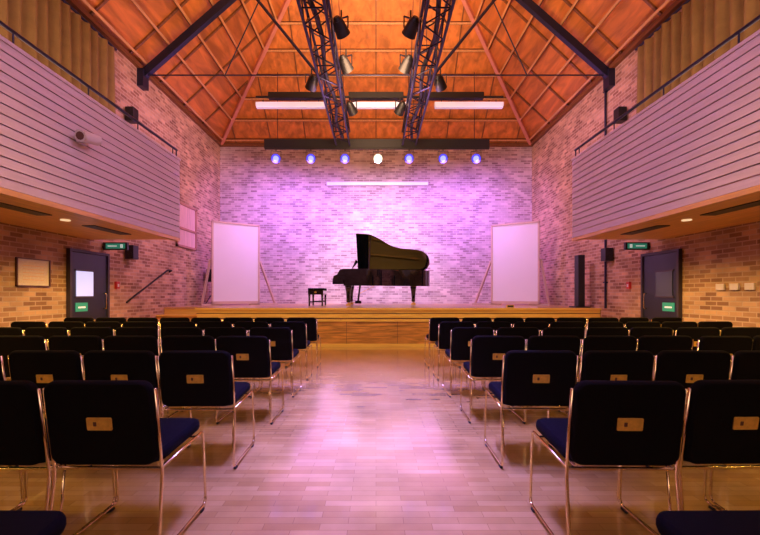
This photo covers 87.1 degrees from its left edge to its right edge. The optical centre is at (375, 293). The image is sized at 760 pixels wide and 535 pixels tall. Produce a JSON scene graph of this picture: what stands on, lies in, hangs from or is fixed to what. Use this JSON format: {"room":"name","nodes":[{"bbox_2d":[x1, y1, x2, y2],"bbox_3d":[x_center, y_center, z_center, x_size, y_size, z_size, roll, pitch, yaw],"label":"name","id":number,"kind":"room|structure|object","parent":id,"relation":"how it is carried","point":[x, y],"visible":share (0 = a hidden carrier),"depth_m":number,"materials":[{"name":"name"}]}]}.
{"room":"concert hall","nodes":[
{"label":"concert hall","id":0,"kind":"room"},
{"bbox_2d":[0,0,219,326],"bbox_3d":[-5.585,-2.010,5.000,0.250,6.500,18.000,0,0,0],"label":"wall","id":1,"kind":"structure","parent":0,"point":[199,154],"depth_m":9.56,"materials":[{"name":"brick"}]},
{"bbox_2d":[15,257,50,286],"bbox_3d":[-5.445,-0.340,6.365,0.030,0.440,0.630,0,0,0],"label":"notice board","id":2,"kind":"object","parent":1,"relation":"attached to","point":[28,271],"visible":1,"depth_m":6.34,"materials":[{"name":"brown wood"}]},
{"bbox_2d":[0,0,116,113],"bbox_3d":[-5.353,-3.917,2.800,0.215,2.235,10.800,0,0,0],"label":"curtain","id":3,"kind":"object","parent":1,"relation":"hanging from","point":[59,32],"visible":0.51,"depth_m":6.85,"materials":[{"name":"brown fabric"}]},
{"bbox_2d":[66,248,109,317],"bbox_3d":[-5.425,0.215,7.575,0.069,2.050,1.050,0,0,0],"label":"frame","id":4,"kind":"object","parent":1,"relation":"attached to","point":[69,251],"visible":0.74,"depth_m":7.08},
{"bbox_2d":[72,252,106,319],"bbox_3d":[-5.404,0.237,7.575,0.109,1.985,0.940,0,0,0],"label":"leaf","id":5,"kind":"object","parent":1,"relation":"attached to","point":[89,271],"visible":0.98,"depth_m":7.55,"materials":[{"name":"wood"}]},
{"bbox_2d":[0,20,180,240],"bbox_3d":[-4.604,-1.891,1.850,1.708,1.762,11.660,0,0,0],"label":"balcony","id":6,"kind":"object","parent":1,"relation":"attached to","point":[126,186],"visible":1,"depth_m":5.11,"materials":[{"name":"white wood"}]},
{"bbox_2d":[74,129,101,145],"bbox_3d":[-3.651,-1.970,5.050,0.190,0.197,0.328,0,0,0],"label":"security camera","id":7,"kind":"object","parent":6,"relation":"attached to","point":[82,137],"visible":1,"depth_m":4.99,"materials":[{"name":"white plastic"}]},
{"bbox_2d":[102,242,128,249],"bbox_3d":[-5.210,-0.955,7.995,0.500,0.150,0.071,0,0,0],"label":"exit sign","id":8,"kind":"object","parent":1,"relation":"attached to","point":[106,245],"visible":1,"depth_m":7.97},
{"bbox_2d":[125,245,138,259],"bbox_3d":[-5.355,-0.910,8.746,0.210,0.300,0.208,0,0,0],"label":"wall speaker","id":9,"kind":"object","parent":1,"relation":"attached to","point":[132,253],"visible":0.84,"depth_m":8.65,"materials":[{"name":"plastic"}]},
{"bbox_2d":[125,106,138,123],"bbox_3d":[-5.355,-3.910,8.746,0.210,0.300,0.208,0,0,0],"label":"wall speaker","id":10,"kind":"object","parent":1,"relation":"attached to","point":[131,110],"visible":0.73,"depth_m":8.66,"materials":[{"name":"plastic"}]},
{"bbox_2d":[176,201,196,250],"bbox_3d":[-5.435,-1.935,11.500,0.050,1.250,1.200,0,0,0],"label":"window","id":11,"kind":"structure","parent":1,"relation":"attached to","point":[188,214],"depth_m":11.54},
{"bbox_2d":[66,0,685,146],"bbox_3d":[0.000,-5.200,4.999,10.920,0.120,17.998,0,0,0],"label":"trim","id":12,"kind":"structure","parent":1,"relation":"attached to","point":[73,3],"depth_m":9.12,"materials":[{"name":"brown wood"}]},
{"bbox_2d":[76,0,675,142],"bbox_3d":[0.000,-7.886,5.000,10.960,5.252,18.000,0,0,0],"label":"ceiling","id":13,"kind":"structure","parent":0,"point":[123,16],"depth_m":11.49,"materials":[{"name":"orange wood"}]},
{"bbox_2d":[82,0,669,142],"bbox_3d":[0.000,-7.816,5.026,10.931,5.158,17.952,0,0,0],"label":"ceiling beams","id":14,"kind":"structure","parent":13,"relation":"attached to","point":[243,3],"depth_m":11.25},
{"bbox_2d":[220,147,531,303],"bbox_3d":[0.000,-2.035,14.125,11.420,6.550,0.250,0,0,0],"label":"wall","id":15,"kind":"structure","parent":0,"point":[309,227],"depth_m":14.00,"materials":[{"name":"brick"}]},
{"bbox_2d":[327,182,427,185],"bbox_3d":[0.050,-3.840,13.950,3.540,0.120,0.100,0,0,0],"label":"wall strip","id":16,"kind":"object","parent":15,"relation":"attached to","point":[328,183],"visible":1,"depth_m":13.90,"materials":[{"name":"white plastic"}]},
{"bbox_2d":[220,0,531,144],"bbox_3d":[0.000,-7.782,5.001,10.925,5.221,18.003,0,0,0],"label":"roof beams","id":17,"kind":"structure","parent":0,"point":[285,4],"depth_m":12.11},
{"bbox_2d":[137,0,614,90],"bbox_3d":[0.000,-7.303,6.425,10.992,5.087,5.890,0,0,0],"label":"roof frame","id":18,"kind":"object","parent":17,"relation":"attached to","point":[143,74],"visible":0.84,"depth_m":9.22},
{"bbox_2d":[296,0,349,145],"bbox_3d":[-1.000,-6.271,6.793,0.456,3.578,10.615,0,0,0],"label":"lighting truss","id":19,"kind":"object","parent":18,"relation":"attached to","point":[326,6],"visible":1,"depth_m":7.89,"materials":[{"name":"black metal"}]},
{"bbox_2d":[305,69,317,91],"bbox_3d":[-1.407,-4.646,8.683,0.293,0.488,0.345,0,0,0],"label":"lantern","id":20,"kind":"object","parent":19,"relation":"hanging from","point":[311,85],"visible":0.95,"depth_m":8.63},
{"bbox_2d":[333,10,349,39],"bbox_3d":[-0.593,-4.646,6.883,0.293,0.488,0.345,0,0,0],"label":"lantern","id":21,"kind":"object","parent":19,"relation":"hanging from","point":[341,29],"visible":1,"depth_m":6.83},
{"bbox_2d":[339,49,353,73],"bbox_3d":[-0.593,-4.646,7.983,0.293,0.488,0.345,0,0,0],"label":"lantern","id":22,"kind":"object","parent":19,"relation":"hanging from","point":[346,66],"visible":1,"depth_m":7.92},
{"bbox_2d":[346,96,357,115],"bbox_3d":[-0.593,-4.646,9.883,0.293,0.488,0.345,0,0,0],"label":"lantern","id":23,"kind":"object","parent":19,"relation":"hanging from","point":[352,110],"visible":1,"depth_m":9.82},
{"bbox_2d":[402,0,455,145],"bbox_3d":[1.000,-6.271,6.793,0.456,3.578,10.615,0,0,0],"label":"lighting truss","id":24,"kind":"object","parent":18,"relation":"attached to","point":[425,6],"visible":1,"depth_m":7.95,"materials":[{"name":"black metal"}]},
{"bbox_2d":[394,96,405,115],"bbox_3d":[0.593,-4.646,9.883,0.293,0.488,0.345,0,0,0],"label":"lantern","id":25,"kind":"object","parent":24,"relation":"hanging from","point":[399,110],"visible":1,"depth_m":9.82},
{"bbox_2d":[398,49,412,73],"bbox_3d":[0.593,-4.646,7.983,0.293,0.488,0.345,0,0,0],"label":"lantern","id":26,"kind":"object","parent":24,"relation":"hanging from","point":[405,66],"visible":1,"depth_m":7.92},
{"bbox_2d":[402,10,418,39],"bbox_3d":[0.593,-4.646,6.883,0.293,0.488,0.345,0,0,0],"label":"lantern","id":27,"kind":"object","parent":24,"relation":"hanging from","point":[410,29],"visible":1,"depth_m":6.83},
{"bbox_2d":[434,69,446,91],"bbox_3d":[1.407,-4.646,8.683,0.293,0.488,0.345,0,0,0],"label":"lantern","id":28,"kind":"object","parent":24,"relation":"hanging from","point":[440,85],"visible":0.96,"depth_m":8.63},
{"bbox_2d":[264,72,489,149],"bbox_3d":[0.025,-5.555,12.135,6.850,2.410,0.230,0,0,0],"label":"bar","id":29,"kind":"object","parent":17,"relation":"hanging from","point":[269,144],"visible":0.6,"depth_m":12.15,"materials":[{"name":"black metal"}]},
{"bbox_2d":[256,92,503,99],"bbox_3d":[0.100,-5.440,11.000,6.800,0.160,0.160,0,0,0],"label":"rail","id":30,"kind":"object","parent":17,"relation":"hanging from","point":[271,95],"visible":0.91,"depth_m":10.92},
{"bbox_2d":[255,99,324,108],"bbox_3d":[-2.340,-5.228,10.996,1.920,0.235,0.128,0,0,0],"label":"light","id":31,"kind":"object","parent":30,"relation":"attached to","point":[259,105],"visible":0.94,"depth_m":10.93,"materials":[{"name":"white plastic"}]},
{"bbox_2d":[353,99,410,108],"bbox_3d":[0.100,-5.228,10.996,1.700,0.235,0.128,0,0,0],"label":"light","id":32,"kind":"object","parent":30,"relation":"attached to","point":[360,105],"visible":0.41,"depth_m":10.93,"materials":[{"name":"white plastic"}]},
{"bbox_2d":[434,99,503,108],"bbox_3d":[2.550,-5.228,10.996,1.900,0.235,0.128,0,0,0],"label":"light","id":33,"kind":"object","parent":30,"relation":"attached to","point":[438,105],"visible":1,"depth_m":10.93,"materials":[{"name":"white plastic"}]},
{"bbox_2d":[0,347,759,534],"bbox_3d":[0.000,1.315,5.000,11.320,0.150,18.400,0,0,0],"label":"floor","id":34,"kind":"structure","parent":0,"point":[372,442],"depth_m":2.70,"materials":[{"name":"wood"}]},
{"bbox_2d":[0,327,23,335],"bbox_3d":[-4.424,0.816,4.979,0.535,0.848,0.554,0,0,1],"label":"chair","id":35,"kind":"object","parent":34,"relation":"on","point":[4,331],"visible":0.06,"depth_m":4.71,"materials":[{"name":"black fabric"}]},
{"bbox_2d":[0,336,46,379],"bbox_3d":[-3.366,0.816,4.019,0.535,0.848,0.554,0,0,1],"label":"chair","id":36,"kind":"object","parent":34,"relation":"on","point":[8,344],"visible":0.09,"depth_m":3.75,"materials":[{"name":"black fabric"}]},
{"bbox_2d":[10,321,46,335],"bbox_3d":[-4.955,0.816,5.959,0.535,0.848,0.554,0,0,1],"label":"chair","id":37,"kind":"object","parent":34,"relation":"on","point":[22,324],"visible":0.07,"depth_m":5.69,"materials":[{"name":"black fabric"}]},
{"bbox_2d":[0,510,66,534],"bbox_3d":[-1.252,0.816,1.070,0.535,0.848,0.554,0,0,0],"label":"chair","id":38,"kind":"object","parent":34,"relation":"on","point":[12,522],"visible":1,"depth_m":1.27,"materials":[{"name":"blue fabric"}]},
{"bbox_2d":[7,350,84,466],"bbox_3d":[-2.301,0.816,3.033,0.535,0.848,0.554,0,0,1],"label":"chair","id":39,"kind":"object","parent":34,"relation":"on","point":[41,367],"visible":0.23,"depth_m":2.77,"materials":[{"name":"black fabric"}]},
{"bbox_2d":[24,327,68,349],"bbox_3d":[-3.904,0.816,4.988,0.535,0.848,0.554,0,0,0],"label":"chair","id":40,"kind":"object","parent":34,"relation":"on","point":[46,332],"visible":0.06,"depth_m":4.72,"materials":[{"name":"black fabric"}]},
{"bbox_2d":[0,380,115,534],"bbox_3d":[-1.778,0.816,2.060,0.535,0.848,0.554,0,0,0],"label":"chair","id":41,"kind":"object","parent":34,"relation":"on","point":[24,441],"visible":0.72,"depth_m":1.82,"materials":[{"name":"black fabric"}]},
{"bbox_2d":[48,321,84,335],"bbox_3d":[-4.435,0.816,5.976,0.535,0.848,0.554,0,0,-1],"label":"chair","id":42,"kind":"object","parent":34,"relation":"on","point":[68,325],"visible":0.11,"depth_m":5.71,"materials":[{"name":"black fabric"}]},
{"bbox_2d":[47,336,102,355],"bbox_3d":[-2.839,0.816,4.024,0.535,0.848,0.554,0,0,0],"label":"chair","id":43,"kind":"object","parent":34,"relation":"on","point":[81,344],"visible":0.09,"depth_m":3.76,"materials":[{"name":"black fabric"}]},
{"bbox_2d":[69,327,114,338],"bbox_3d":[-3.379,0.816,5.000,0.535,0.848,0.554,0,0,-1],"label":"chair","id":44,"kind":"object","parent":34,"relation":"on","point":[102,332],"visible":0.1,"depth_m":4.73,"materials":[{"name":"black fabric"}]},
{"bbox_2d":[85,321,121,333],"bbox_3d":[-3.899,0.816,5.960,0.535,0.848,0.554,0,0,-1],"label":"chair","id":45,"kind":"object","parent":34,"relation":"on","point":[114,325],"visible":0.09,"depth_m":5.69,"materials":[{"name":"black fabric"}]},
{"bbox_2d":[42,380,206,534],"bbox_3d":[-1.253,0.816,2.066,0.535,0.848,0.554,0,0,1],"label":"chair","id":46,"kind":"object","parent":34,"relation":"on","point":[89,422],"visible":0.97,"depth_m":1.82,"materials":[{"name":"black fabric"}]},
{"bbox_2d":[82,350,192,465],"bbox_3d":[-1.778,0.816,3.028,0.535,0.848,0.554,0,0,1],"label":"chair","id":47,"kind":"object","parent":34,"relation":"on","point":[97,364],"visible":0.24,"depth_m":2.77,"materials":[{"name":"black fabric"}]},
{"bbox_2d":[114,327,160,352],"bbox_3d":[-2.842,0.816,4.997,0.535,0.848,0.554,0,0,0],"label":"chair","id":48,"kind":"object","parent":34,"relation":"on","point":[120,331],"visible":0.06,"depth_m":4.73,"materials":[{"name":"black fabric"}]},
{"bbox_2d":[122,321,160,348],"bbox_3d":[-3.366,0.816,5.965,0.535,0.848,0.554,0,0,1],"label":"chair","id":49,"kind":"object","parent":34,"relation":"on","point":[127,323],"visible":0.1,"depth_m":5.69,"materials":[{"name":"black fabric"}]},
{"bbox_2d":[103,336,183,416],"bbox_3d":[-2.315,0.816,4.017,0.535,0.848,0.554,0,0,-1],"label":"chair","id":50,"kind":"object","parent":34,"relation":"on","point":[150,343],"visible":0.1,"depth_m":3.75,"materials":[{"name":"black fabric"}]},
{"bbox_2d":[160,321,195,329],"bbox_3d":[-2.838,0.816,5.981,0.535,0.848,0.554,0,0,0],"label":"chair","id":51,"kind":"object","parent":34,"relation":"on","point":[164,323],"visible":0.06,"depth_m":5.71,"materials":[{"name":"black fabric"}]},
{"bbox_2d":[160,327,203,338],"bbox_3d":[-2.302,0.816,4.990,0.535,0.848,0.554,0,0,1],"label":"chair","id":52,"kind":"object","parent":34,"relation":"on","point":[165,331],"visible":0.1,"depth_m":4.72,"materials":[{"name":"black fabric"}]},
{"bbox_2d":[160,335,232,421],"bbox_3d":[-1.780,0.816,4.027,0.535,0.848,0.554,0,0,-1],"label":"chair","id":53,"kind":"object","parent":34,"relation":"on","point":[180,342],"visible":0.16,"depth_m":3.76,"materials":[{"name":"black fabric"}]},
{"bbox_2d":[157,350,254,468],"bbox_3d":[-1.258,0.816,3.023,0.535,0.848,0.554,0,0,-1],"label":"chair","id":54,"kind":"object","parent":34,"relation":"on","point":[192,378],"visible":0.88,"depth_m":2.78,"materials":[{"name":"black fabric"}]},
{"bbox_2d":[196,321,232,329],"bbox_3d":[-2.312,0.816,5.975,0.535,0.848,0.554,0,0,0],"label":"chair","id":55,"kind":"object","parent":34,"relation":"on","point":[203,325],"visible":0.07,"depth_m":5.70,"materials":[{"name":"black fabric"}]},
{"bbox_2d":[203,327,259,397],"bbox_3d":[-1.786,0.816,4.990,0.535,0.848,0.554,0,0,0],"label":"chair","id":56,"kind":"object","parent":34,"relation":"on","point":[215,332],"visible":0.15,"depth_m":4.72,"materials":[{"name":"black fabric"}]},
{"bbox_2d":[215,336,283,424],"bbox_3d":[-1.247,0.816,3.995,0.535,0.848,0.554,0,0,1],"label":"chair","id":57,"kind":"object","parent":34,"relation":"on","point":[251,354],"visible":0.8,"depth_m":3.75,"materials":[{"name":"black fabric"}]},
{"bbox_2d":[233,321,278,377],"bbox_3d":[-1.773,0.816,5.960,0.535,0.848,0.554,0,0,1],"label":"chair","id":58,"kind":"object","parent":34,"relation":"on","point":[247,325],"visible":0.09,"depth_m":5.69,"materials":[{"name":"black fabric"}]},
{"bbox_2d":[254,317,291,367],"bbox_3d":[-1.784,0.816,6.939,0.535,0.848,0.554,0,0,0],"label":"chair","id":59,"kind":"object","parent":34,"relation":"on","point":[269,320],"visible":0.11,"depth_m":6.67,"materials":[{"name":"black fabric"}]},
{"bbox_2d":[248,327,301,397],"bbox_3d":[-1.246,0.816,4.987,0.535,0.848,0.554,0,0,1],"label":"chair","id":60,"kind":"object","parent":34,"relation":"on","point":[280,338],"visible":0.62,"depth_m":4.74,"materials":[{"name":"black fabric"}]},
{"bbox_2d":[270,321,312,379],"bbox_3d":[-1.252,0.816,5.963,0.535,0.848,0.554,0,0,0],"label":"chair","id":61,"kind":"object","parent":34,"relation":"on","point":[299,328],"visible":0.52,"depth_m":5.71,"materials":[{"name":"black fabric"}]},
{"bbox_2d":[286,317,320,366],"bbox_3d":[-1.251,0.816,6.948,0.535,0.848,0.554,0,0,-1],"label":"chair","id":62,"kind":"object","parent":34,"relation":"on","point":[312,332],"visible":0.56,"depth_m":6.71,"materials":[{"name":"black fabric"}]},
{"bbox_2d":[156,304,600,346],"bbox_3d":[0.000,0.790,11.360,10.900,0.900,5.260,0,0,0],"label":"stage","id":63,"kind":"object","parent":34,"relation":"on","point":[338,325],"visible":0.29,"depth_m":9.72,"materials":[{"name":"brown wood"}]},
{"bbox_2d":[201,220,277,305],"bbox_3d":[-4.109,-0.899,12.179,2.270,2.470,0.273,0,0,-33],"label":"screen panel","id":64,"kind":"object","parent":63,"relation":"on","point":[235,263],"visible":0.99,"depth_m":11.98,"materials":[{"name":"fabric"}]},
{"bbox_2d":[308,288,326,305],"bbox_3d":[-1.680,0.086,11.490,0.440,0.500,0.780,0,0,0],"label":"piano bench","id":65,"kind":"object","parent":63,"relation":"on","point":[311,291],"visible":0.98,"depth_m":11.13,"materials":[{"name":"black wood"}]},
{"bbox_2d":[332,233,429,305],"bbox_3d":[0.220,-0.686,11.646,2.800,2.040,1.592,0,0,0],"label":"grand piano","id":66,"kind":"object","parent":63,"relation":"on","point":[380,264],"visible":0.99,"depth_m":11.53,"materials":[{"name":"paint"}]},
{"bbox_2d":[472,221,549,305],"bbox_3d":[4.070,-0.899,12.175,2.270,2.470,0.273,0,0,30],"label":"screen panel","id":67,"kind":"object","parent":63,"relation":"on","point":[515,263],"visible":0.99,"depth_m":11.96,"materials":[{"name":"fabric"}]},
{"bbox_2d":[569,255,590,307],"bbox_3d":[5.080,-0.314,9.980,0.360,1.300,0.360,0,0,0],"label":"loudspeaker","id":68,"kind":"object","parent":63,"relation":"on","point":[579,260],"visible":1,"depth_m":9.88,"materials":[{"name":"plastic"}]},
{"bbox_2d":[424,317,459,366],"bbox_3d":[1.143,0.816,6.941,0.535,0.848,0.554,0,0,-1],"label":"chair","id":69,"kind":"object","parent":34,"relation":"on","point":[434,322],"visible":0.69,"depth_m":6.69,"materials":[{"name":"black fabric"}]},
{"bbox_2d":[433,321,474,379],"bbox_3d":[1.152,0.816,5.956,0.535,0.848,0.554,0,0,0],"label":"chair","id":70,"kind":"object","parent":34,"relation":"on","point":[444,334],"visible":0.6,"depth_m":5.71,"materials":[{"name":"black fabric"}]},
{"bbox_2d":[442,327,494,396],"bbox_3d":[1.141,0.816,4.991,0.535,0.848,0.554,0,0,-1],"label":"chair","id":71,"kind":"object","parent":34,"relation":"on","point":[460,339],"visible":0.6,"depth_m":4.74,"materials":[{"name":"black fabric"}]},
{"bbox_2d":[455,317,491,367],"bbox_3d":[1.686,0.816,6.932,0.535,0.848,0.554,0,0,0],"label":"chair","id":72,"kind":"object","parent":34,"relation":"on","point":[474,320],"visible":0.12,"depth_m":6.66,"materials":[{"name":"black fabric"}]},
{"bbox_2d":[468,321,511,378],"bbox_3d":[1.679,0.816,5.944,0.535,0.848,0.554,0,0,1],"label":"chair","id":73,"kind":"object","parent":34,"relation":"on","point":[495,326],"visible":0.14,"depth_m":5.67,"materials":[{"name":"black fabric"}]},
{"bbox_2d":[460,336,525,423],"bbox_3d":[1.160,0.816,4.018,0.535,0.848,0.554,0,0,1],"label":"chair","id":74,"kind":"object","parent":34,"relation":"on","point":[486,352],"visible":0.66,"depth_m":3.77,"materials":[{"name":"black fabric"}]},
{"bbox_2d":[493,317,523,326],"bbox_3d":[2.215,0.816,6.928,0.535,0.848,0.554,0,0,0],"label":"chair","id":75,"kind":"object","parent":34,"relation":"on","point":[512,320],"visible":0.08,"depth_m":6.66,"materials":[{"name":"black fabric"}]},
{"bbox_2d":[483,327,539,397],"bbox_3d":[1.677,0.816,4.983,0.535,0.848,0.554,0,0,-1],"label":"chair","id":76,"kind":"object","parent":34,"relation":"on","point":[526,332],"visible":0.14,"depth_m":4.71,"materials":[{"name":"black fabric"}]},
{"bbox_2d":[484,350,578,468],"bbox_3d":[1.152,0.816,3.033,0.535,0.848,0.554,0,0,1],"label":"chair","id":77,"kind":"object","parent":34,"relation":"on","point":[529,377],"visible":0.82,"depth_m":2.79,"materials":[{"name":"black fabric"}]},
{"bbox_2d":[513,321,549,335],"bbox_3d":[2.210,0.816,5.948,0.535,0.848,0.554,0,0,-1],"label":"chair","id":78,"kind":"object","parent":34,"relation":"on","point":[540,325],"visible":0.1,"depth_m":5.68,"materials":[{"name":"black fabric"}]},
{"bbox_2d":[524,317,555,323],"bbox_3d":[2.734,0.816,6.923,0.535,0.848,0.554,0,0,0],"label":"chair","id":79,"kind":"object","parent":34,"relation":"on","point":[549,320],"visible":0.08,"depth_m":6.65,"materials":[{"name":"black fabric"}]},
{"bbox_2d":[508,336,581,423],"bbox_3d":[1.675,0.816,4.016,0.535,0.848,0.554,0,0,0],"label":"chair","id":80,"kind":"object","parent":34,"relation":"on","point":[572,343],"visible":0.2,"depth_m":3.75,"materials":[{"name":"black fabric"}]},
{"bbox_2d":[541,327,585,356],"bbox_3d":[2.209,0.816,4.969,0.535,0.848,0.554,0,0,-1],"label":"chair","id":81,"kind":"object","parent":34,"relation":"on","point":[580,332],"visible":0.14,"depth_m":4.70,"materials":[{"name":"black fabric"}]},
{"bbox_2d":[550,321,585,329],"bbox_3d":[2.740,0.816,5.964,0.535,0.848,0.554,0,0,0],"label":"chair","id":82,"kind":"object","parent":34,"relation":"on","point":[554,323],"visible":0.08,"depth_m":5.69,"materials":[{"name":"black fabric"}]},
{"bbox_2d":[558,335,637,413],"bbox_3d":[2.216,0.816,4.028,0.535,0.848,0.554,0,0,1],"label":"chair","id":83,"kind":"object","parent":34,"relation":"on","point":[591,342],"visible":0.14,"depth_m":3.76,"materials":[{"name":"black fabric"}]},
{"bbox_2d":[547,350,654,466],"bbox_3d":[1.675,0.816,3.026,0.535,0.848,0.554,0,0,-1],"label":"chair","id":84,"kind":"object","parent":34,"relation":"on","point":[594,364],"visible":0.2,"depth_m":2.76,"materials":[{"name":"black fabric"}]},
{"bbox_2d":[587,317,618,323],"bbox_3d":[3.809,0.816,6.941,0.535,0.848,0.554,0,0,1],"label":"chair","id":85,"kind":"object","parent":34,"relation":"on","point":[592,319],"visible":0.05,"depth_m":6.67,"materials":[{"name":"black fabric"}]},
{"bbox_2d":[587,322,623,328],"bbox_3d":[3.272,0.816,5.945,0.535,0.848,0.554,0,0,0],"label":"chair","id":86,"kind":"object","parent":34,"relation":"on","point":[591,324],"visible":0.11,"depth_m":5.67,"materials":[{"name":"black fabric"}]},
{"bbox_2d":[585,327,628,336],"bbox_3d":[2.733,0.816,4.978,0.535,0.848,0.554,0,0,-1],"label":"chair","id":87,"kind":"object","parent":34,"relation":"on","point":[591,330],"visible":0.09,"depth_m":4.71,"materials":[{"name":"black fabric"}]},
{"bbox_2d":[529,380,687,534],"bbox_3d":[1.151,0.816,2.059,0.535,0.848,0.554,0,0,1],"label":"chair","id":88,"kind":"object","parent":34,"relation":"on","point":[608,422],"visible":0.97,"depth_m":1.82,"materials":[{"name":"black fabric"}]},
{"bbox_2d":[619,317,648,326],"bbox_3d":[4.320,0.816,6.955,0.535,0.848,0.554,0,0,-1],"label":"chair","id":89,"kind":"object","parent":34,"relation":"on","point":[624,320],"visible":0.07,"depth_m":6.68,"materials":[{"name":"black fabric"}]},
{"bbox_2d":[625,321,660,329],"bbox_3d":[3.804,0.816,5.948,0.535,0.848,0.554,0,0,0],"label":"chair","id":90,"kind":"object","parent":34,"relation":"on","point":[628,325],"visible":0.06,"depth_m":5.68,"materials":[{"name":"black fabric"}]},
{"bbox_2d":[629,327,673,338],"bbox_3d":[3.272,0.816,4.998,0.535,0.848,0.554,0,0,1],"label":"chair","id":91,"kind":"object","parent":34,"relation":"on","point":[637,332],"visible":0.07,"depth_m":4.73,"materials":[{"name":"black fabric"}]},
{"bbox_2d":[637,335,693,355],"bbox_3d":[2.739,0.816,4.028,0.535,0.848,0.554,0,0,1],"label":"chair","id":92,"kind":"object","parent":34,"relation":"on","point":[654,344],"visible":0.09,"depth_m":3.76,"materials":[{"name":"black fabric"}]},
{"bbox_2d":[661,321,697,334],"bbox_3d":[4.333,0.816,5.953,0.535,0.848,0.554,0,0,1],"label":"chair","id":93,"kind":"object","parent":34,"relation":"on","point":[674,325],"visible":0.08,"depth_m":5.68,"materials":[{"name":"black fabric"}]},
{"bbox_2d":[617,380,759,534],"bbox_3d":[1.678,0.816,2.077,0.535,0.848,0.554,0,0,-1],"label":"chair","id":94,"kind":"object","parent":34,"relation":"on","point":[722,422],"visible":0.67,"depth_m":1.83,"materials":[{"name":"black fabric"}]},
{"bbox_2d":[652,350,731,466],"bbox_3d":[2.219,0.816,3.036,0.535,0.848,0.554,0,0,1],"label":"chair","id":95,"kind":"object","parent":34,"relation":"on","point":[685,367],"visible":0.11,"depth_m":2.77,"materials":[{"name":"black fabric"}]},
{"bbox_2d":[675,327,720,349],"bbox_3d":[3.808,0.816,4.973,0.535,0.848,0.554,0,0,1],"label":"chair","id":96,"kind":"object","parent":34,"relation":"on","point":[695,333],"visible":0.09,"depth_m":4.71,"materials":[{"name":"black fabric"}]},
{"bbox_2d":[656,510,759,534],"bbox_3d":[1.153,0.816,1.070,0.535,0.848,0.554,0,0,0],"label":"chair","id":97,"kind":"object","parent":34,"relation":"on","point":[700,522],"visible":1,"depth_m":1.27,"materials":[{"name":"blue fabric"}]},
{"bbox_2d":[698,321,732,329],"bbox_3d":[4.851,0.816,5.979,0.535,0.848,0.554,0,0,-1],"label":"chair","id":98,"kind":"object","parent":34,"relation":"on","point":[718,324],"visible":0.08,"depth_m":5.71,"materials":[{"name":"black fabric"}]},
{"bbox_2d":[709,464,726,509],"bbox_3d":[2.218,0.816,2.079,0.535,0.848,0.554,0,0,1],"label":"chair leg","id":99,"kind":"object","parent":34,"relation":"on","point":[711,470],"visible":0.22,"depth_m":2.34,"materials":[{"name":"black metal"}]},
{"bbox_2d":[697,336,752,355],"bbox_3d":[3.271,0.816,3.996,0.535,0.848,0.554,0,0,-1],"label":"chair","id":100,"kind":"object","parent":34,"relation":"on","point":[731,344],"visible":0.09,"depth_m":3.73,"materials":[{"name":"black fabric"}]},
{"bbox_2d":[720,327,759,337],"bbox_3d":[4.330,0.816,4.980,0.535,0.848,0.554,0,0,0],"label":"chair","id":101,"kind":"object","parent":34,"relation":"on","point":[751,332],"visible":0.03,"depth_m":4.71,"materials":[{"name":"black fabric"}]},
{"bbox_2d":[725,350,759,464],"bbox_3d":[2.740,0.816,3.026,0.535,0.848,0.554,0,0,1],"label":"chair","id":102,"kind":"object","parent":34,"relation":"on","point":[745,364],"visible":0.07,"depth_m":2.77,"materials":[{"name":"black fabric"}]},
{"bbox_2d":[532,0,759,326],"bbox_3d":[5.585,-2.010,5.000,0.250,6.500,18.000,0,0,0],"label":"wall","id":103,"kind":"structure","parent":0,"point":[727,255],"depth_m":9.08,"materials":[{"name":"brick"}]},
{"bbox_2d":[603,91,607,307],"bbox_3d":[5.420,-2.360,9.450,0.080,5.400,0.080,0,0,0],"label":"conduit pipe","id":104,"kind":"object","parent":103,"relation":"attached to","point":[605,282],"visible":0.45,"depth_m":9.43,"materials":[{"name":"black metal"}]},
{"bbox_2d":[601,248,612,260],"bbox_3d":[5.355,-0.910,9.246,0.210,0.300,0.208,0,0,0],"label":"wall speaker","id":105,"kind":"object","parent":103,"relation":"attached to","point":[606,253],"visible":1,"depth_m":9.15,"materials":[{"name":"plastic"}]},
{"bbox_2d":[613,106,626,123],"bbox_3d":[5.355,-3.910,8.746,0.210,0.300,0.208,0,0,0],"label":"wall speaker","id":106,"kind":"object","parent":103,"relation":"attached to","point":[620,110],"visible":0.71,"depth_m":8.66,"materials":[{"name":"plastic"}]},
{"bbox_2d":[624,242,649,249],"bbox_3d":[5.210,-0.955,7.974,0.500,0.150,0.071,0,0,0],"label":"exit sign","id":107,"kind":"object","parent":103,"relation":"attached to","point":[627,245],"visible":1,"depth_m":7.95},
{"bbox_2d":[643,252,675,320],"bbox_3d":[5.404,0.237,7.640,0.109,1.985,0.910,0,0,0],"label":"leaf","id":108,"kind":"object","parent":103,"relation":"attached to","point":[659,296],"visible":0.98,"depth_m":7.61,"materials":[{"name":"wood"}]},
{"bbox_2d":[641,249,681,318],"bbox_3d":[5.425,0.215,7.640,0.069,2.050,1.020,0,0,0],"label":"frame","id":109,"kind":"object","parent":103,"relation":"attached to","point":[678,251],"visible":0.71,"depth_m":7.15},
{"bbox_2d":[571,14,759,240],"bbox_3d":[4.604,-1.891,1.850,1.708,1.762,11.660,0,0,0],"label":"balcony","id":110,"kind":"object","parent":103,"relation":"attached to","point":[688,162],"visible":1,"depth_m":5.06,"materials":[{"name":"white wood"}]},
{"bbox_2d":[635,0,759,113],"bbox_3d":[5.353,-3.917,2.800,0.215,2.235,10.800,0,0,0],"label":"curtain","id":111,"kind":"object","parent":103,"relation":"hanging from","point":[692,32],"visible":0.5,"depth_m":6.84,"materials":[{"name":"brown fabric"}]},
{"bbox_2d":[716,283,755,289],"bbox_3d":[5.445,-0.112,6.051,0.030,0.095,0.656,0,0,0],"label":"wall socket","id":112,"kind":"object","parent":103,"relation":"attached to","point":[735,286],"visible":1,"depth_m":6.03,"materials":[{"name":"white plastic"}]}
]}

